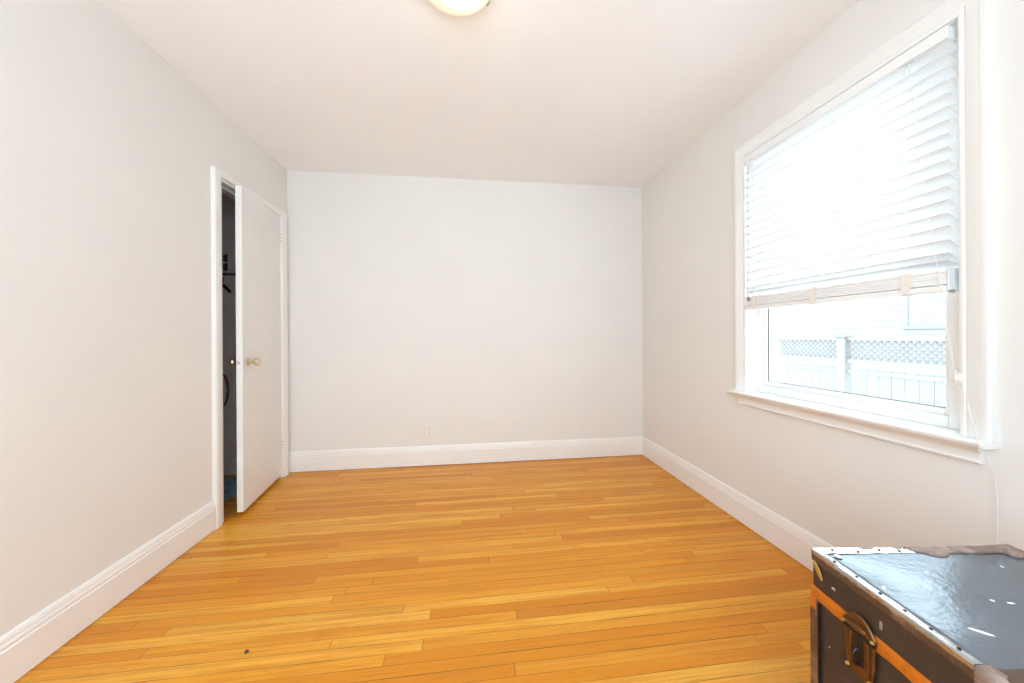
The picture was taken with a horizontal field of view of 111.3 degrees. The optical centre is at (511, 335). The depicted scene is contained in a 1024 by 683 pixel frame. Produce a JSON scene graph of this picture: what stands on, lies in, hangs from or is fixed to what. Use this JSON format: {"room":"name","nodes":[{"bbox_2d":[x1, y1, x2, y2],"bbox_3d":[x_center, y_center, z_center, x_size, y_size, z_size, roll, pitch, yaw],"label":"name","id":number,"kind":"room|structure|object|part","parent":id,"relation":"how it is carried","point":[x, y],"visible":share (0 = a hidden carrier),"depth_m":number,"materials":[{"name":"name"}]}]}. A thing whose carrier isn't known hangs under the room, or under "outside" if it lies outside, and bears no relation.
{"room":"empty bedroom","nodes":[
{"label":"empty bedroom","id":0,"kind":"room"},
{"bbox_2d":[0,0,288,635],"bbox_3d":[-1.645,-0.117,0.958,0.120,2.440,3.800,0,0,-7],"label":"wall","id":1,"kind":"structure","parent":0,"point":[108,151],"depth_m":1.38,"materials":[{"name":"paint"}]},
{"bbox_2d":[0,501,215,682],"bbox_3d":[-1.517,1.018,0.536,0.018,0.161,2.932,0,0,-7],"label":"baseboard","id":2,"kind":"structure","parent":1,"relation":"attached to","point":[26,645],"depth_m":1.34,"materials":[{"name":"white wood"}]},
{"bbox_2d":[210,165,288,528],"bbox_3d":[-1.806,0.068,2.384,0.142,2.071,0.805,0,0,-7],"label":"trim","id":3,"kind":"structure","parent":1,"relation":"attached to","point":[221,182],"depth_m":2.03,"materials":[{"name":"white wood"}]},
{"bbox_2d":[229,185,282,511],"bbox_3d":[-1.736,0.081,2.420,0.167,1.995,0.605,0,0,-14],"label":"door","id":4,"kind":"structure","parent":1,"relation":"in","point":[258,236],"depth_m":2.32,"materials":[{"name":"paint"}]},
{"bbox_3d":[-1.734,0.166,2.195,0.060,0.053,0.053,0,0,-14],"label":"knob","id":5,"kind":"part","parent":4,"relation":"part of","materials":[{"name":"gold metal"}]},
{"bbox_3d":[-1.664,0.166,2.135,0.024,0.056,0.002,0,0,-14],"label":"latch plate","id":6,"kind":"part","parent":4,"relation":"part of","materials":[{"name":"silver metal"}]},
{"bbox_3d":[-1.630,0.166,2.221,0.060,0.053,0.053,0,0,-14],"label":"knob","id":7,"kind":"part","parent":4,"relation":"part of","materials":[{"name":"gold metal"}]},
{"bbox_2d":[14,455,812,682],"bbox_3d":[-0.393,1.135,1.100,4.072,0.080,4.080,0,0,-7],"label":"floor","id":8,"kind":"structure","parent":0,"point":[610,569],"depth_m":1.51,"materials":[{"name":"brown wood"}]},
{"bbox_2d":[223,476,236,499],"bbox_3d":[-2.111,1.079,2.502,0.432,0.050,0.342,0,0,1],"label":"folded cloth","id":9,"kind":"object","parent":8,"relation":"on","point":[230,483],"visible":0.24,"depth_m":2.46,"materials":[{"name":"blue fabric"}]},
{"bbox_2d":[809,544,1023,682],"bbox_3d":[0.902,0.781,0.646,0.475,0.612,0.315,0,0,0],"label":"trunk","id":10,"kind":"object","parent":8,"relation":"on","point":[948,614],"visible":1,"depth_m":0.67,"materials":[{"name":"black metal"}]},
{"bbox_3d":[0.680,0.564,0.685,0.007,0.035,0.066,0,0,0],"label":"lock plate","id":11,"kind":"part","parent":10,"relation":"part of","materials":[{"name":"gold metal"}]},
{"bbox_3d":[0.681,0.625,0.685,0.005,0.086,0.060,0,0,0],"label":"hasp plate","id":12,"kind":"part","parent":10,"relation":"part of","materials":[{"name":"gold metal"}]},
{"bbox_2d":[222,171,642,458],"bbox_3d":[-0.589,-0.124,3.056,3.972,2.440,0.150,0,0,-7],"label":"wall","id":13,"kind":"structure","parent":0,"point":[476,311],"depth_m":2.99,"materials":[{"name":"paint"}]},
{"bbox_2d":[222,263,227,270],"bbox_3d":[-2.279,-0.549,2.761,0.024,0.062,0.067,0,0,-7],"label":"coat hook","id":14,"kind":"object","parent":13,"relation":"attached to","point":[225,265],"visible":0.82,"depth_m":2.79,"materials":[{"name":"metal"}]},
{"bbox_2d":[222,254,227,261],"bbox_3d":[-2.279,-0.619,2.761,0.024,0.062,0.067,0,0,-7],"label":"coat hook","id":15,"kind":"object","parent":13,"relation":"attached to","point":[225,259],"visible":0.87,"depth_m":2.79,"materials":[{"name":"metal"}]},
{"bbox_2d":[223,374,228,406],"bbox_3d":[-2.298,0.435,2.775,0.092,0.268,0.036,0,0,-7],"label":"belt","id":16,"kind":"object","parent":13,"relation":"hanging from","point":[224,375],"visible":0.49,"depth_m":2.78,"materials":[{"name":"leather"}]},
{"bbox_2d":[223,459,236,474],"bbox_3d":[-2.239,1.045,2.792,0.618,0.122,0.014,0,0,-7],"label":"baseboard","id":17,"kind":"structure","parent":13,"relation":"attached to","point":[229,465],"depth_m":2.79,"materials":[{"name":"paint"}]},
{"bbox_2d":[425,424,433,437],"bbox_3d":[-0.701,0.809,2.962,0.072,0.118,0.009,0,0,-7],"label":"wall outlet","id":18,"kind":"object","parent":13,"relation":"attached to","point":[428,427],"visible":1,"depth_m":2.96,"materials":[{"name":"white plastic"}]},
{"bbox_2d":[289,436,642,471],"bbox_3d":[-0.301,1.010,3.006,3.026,0.161,0.018,0,0,-7],"label":"baseboard","id":19,"kind":"structure","parent":13,"relation":"attached to","point":[342,459],"depth_m":2.98,"materials":[{"name":"white wood"}]},
{"bbox_2d":[100,0,858,186],"bbox_3d":[-0.409,-1.395,1.100,4.072,0.100,4.080,0,0,-7],"label":"ceiling","id":20,"kind":"structure","parent":0,"point":[583,92],"depth_m":1.80,"materials":[{"name":"paint"}]},
{"bbox_2d":[428,0,489,15],"bbox_3d":[-0.206,-1.302,1.276,0.290,0.088,0.301,0,0,-7],"label":"ceiling lamp","id":21,"kind":"object","parent":20,"relation":"attached to","point":[451,7],"visible":1,"depth_m":1.35,"materials":[{"name":"white glass"}]},
{"bbox_2d":[642,0,1023,550],"bbox_3d":[1.521,-0.137,1.334,0.200,2.440,3.780,0,0,-7],"label":"wall","id":22,"kind":"structure","parent":0,"point":[844,488],"depth_m":1.62,"materials":[{"name":"paint"}]},
{"bbox_2d":[642,437,835,571],"bbox_3d":[1.420,1.000,1.319,0.018,0.161,3.776,0,0,-7],"label":"baseboard","id":23,"kind":"structure","parent":22,"relation":"attached to","point":[790,538],"depth_m":2.00,"materials":[{"name":"white wood"}]},
{"bbox_2d":[725,0,998,464],"bbox_3d":[1.456,-0.349,1.575,0.266,1.492,1.051,0,0,-7],"label":"window","id":24,"kind":"structure","parent":22,"relation":"in","point":[970,311],"depth_m":1.18,"materials":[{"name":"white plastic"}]},
{"bbox_3d":[1.488,-0.351,1.569,0.070,1.339,0.869,0,0,-7],"label":"sash","id":25,"kind":"part","parent":24,"relation":"part of","materials":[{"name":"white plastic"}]},
{"bbox_3d":[1.461,0.330,1.575,0.266,0.022,1.051,0,0,-7],"label":"sill","id":26,"kind":"part","parent":24,"relation":"part of","materials":[{"name":"white wood"}]},
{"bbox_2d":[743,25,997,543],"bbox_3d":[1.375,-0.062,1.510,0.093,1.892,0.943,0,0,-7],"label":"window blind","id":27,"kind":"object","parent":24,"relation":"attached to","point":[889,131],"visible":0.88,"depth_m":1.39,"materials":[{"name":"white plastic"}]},
{"bbox_3d":[1.317,-0.580,1.909,0.002,0.730,0.002,0,0,-7],"label":"ladder cord","id":28,"kind":"part","parent":27,"relation":"part of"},
{"bbox_3d":[1.386,-0.596,1.558,0.047,0.736,0.843,0,0,-7],"label":"slat panel","id":29,"kind":"part","parent":27,"relation":"part of","materials":[{"name":"white plastic"}]},
{"bbox_3d":[1.387,-0.156,1.559,0.052,0.022,0.841,0,0,-7],"label":"rail","id":30,"kind":"part","parent":27,"relation":"part of","materials":[{"name":"white plastic"}]},
{"bbox_3d":[1.397,-0.581,1.244,0.002,0.730,0.002,0,0,-7],"label":"ladder cord","id":31,"kind":"part","parent":27,"relation":"part of","materials":[{"name":"white fabric"}]},
{"bbox_3d":[1.400,-0.422,1.173,0.007,1.072,0.116,0,0,-6],"label":"lift cord","id":32,"kind":"part","parent":27,"relation":"part of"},
{"bbox_2d":[953,370,961,385],"bbox_3d":[1.414,0.134,1.113,0.020,0.050,0.014,0,0,-7],"label":"cleat","id":33,"kind":"object","parent":24,"relation":"attached to","point":[957,377],"visible":1,"depth_m":1.11,"materials":[{"name":"white plastic"}]},
{"label":"outside","id":34,"kind":"structure","parent":0,"visible":0},
{"bbox_3d":[20.338,1.769,7.513,37.828,0.100,70.000,0,0,-7],"label":"ground","id":35,"kind":"structure","parent":34,"visible":0},
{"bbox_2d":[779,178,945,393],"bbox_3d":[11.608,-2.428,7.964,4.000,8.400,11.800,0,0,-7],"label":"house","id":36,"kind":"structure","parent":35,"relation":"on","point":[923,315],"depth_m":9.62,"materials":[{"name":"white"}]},
{"bbox_3d":[10.033,-0.788,8.259,0.015,1.100,1.110,0,0,-7],"label":"pane","id":37,"kind":"part","parent":36,"relation":"part of","materials":[{"name":"glass"}]},
{"bbox_2d":[780,333,945,406],"bbox_3d":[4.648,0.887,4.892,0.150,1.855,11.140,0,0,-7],"label":"fence","id":38,"kind":"object","parent":35,"relation":"on","point":[927,389],"visible":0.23,"depth_m":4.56,"materials":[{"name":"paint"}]},
{"bbox_3d":[4.533,0.195,5.805,0.016,0.277,1.737,0,0,-7],"label":"lattice panel","id":39,"kind":"part","parent":38,"relation":"part of","materials":[{"name":"grey wood"}]},
{"bbox_3d":[4.533,0.265,5.805,0.050,0.500,1.720,0,0,-7],"label":"fence rail","id":40,"kind":"part","parent":38,"relation":"part of","materials":[{"name":"paint"}]},
{"bbox_3d":[4.543,1.120,5.756,0.022,1.350,1.604,0,0,-7],"label":"board panel","id":41,"kind":"part","parent":38,"relation":"part of","materials":[{"name":"paint"}]},
{"bbox_3d":[4.648,0.919,4.897,0.110,1.790,0.110,0,0,-7],"label":"fence post","id":42,"kind":"part","parent":38,"relation":"part of","materials":[{"name":"paint"}]},
{"bbox_3d":[4.754,0.264,3.989,0.050,0.500,1.720,0,0,-7],"label":"fence rail","id":43,"kind":"part","parent":38,"relation":"part of","materials":[{"name":"paint"}]},
{"bbox_3d":[4.754,0.194,3.989,0.016,0.277,1.737,0,0,-7],"label":"lattice panel","id":44,"kind":"part","parent":38,"relation":"part of","materials":[{"name":"grey wood"}]},
{"bbox_3d":[4.765,1.119,3.939,0.022,1.350,1.604,0,0,-7],"label":"board panel","id":45,"kind":"part","parent":38,"relation":"part of","materials":[{"name":"paint"}]},
{"bbox_3d":[-2.308,-0.440,2.758,0.024,0.062,0.067,0,0,-7],"label":"coat hook","id":46,"kind":"object","parent":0,"visible":0},
{"bbox_2d":[222,284,230,292],"bbox_3d":[-2.352,-0.392,2.756,0.258,0.132,0.024,0,0,-7],"label":"hanger","id":47,"kind":"object","parent":46,"relation":"hanging from","point":[223,285],"visible":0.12,"depth_m":2.76,"materials":[{"name":"black metal"}]}
]}

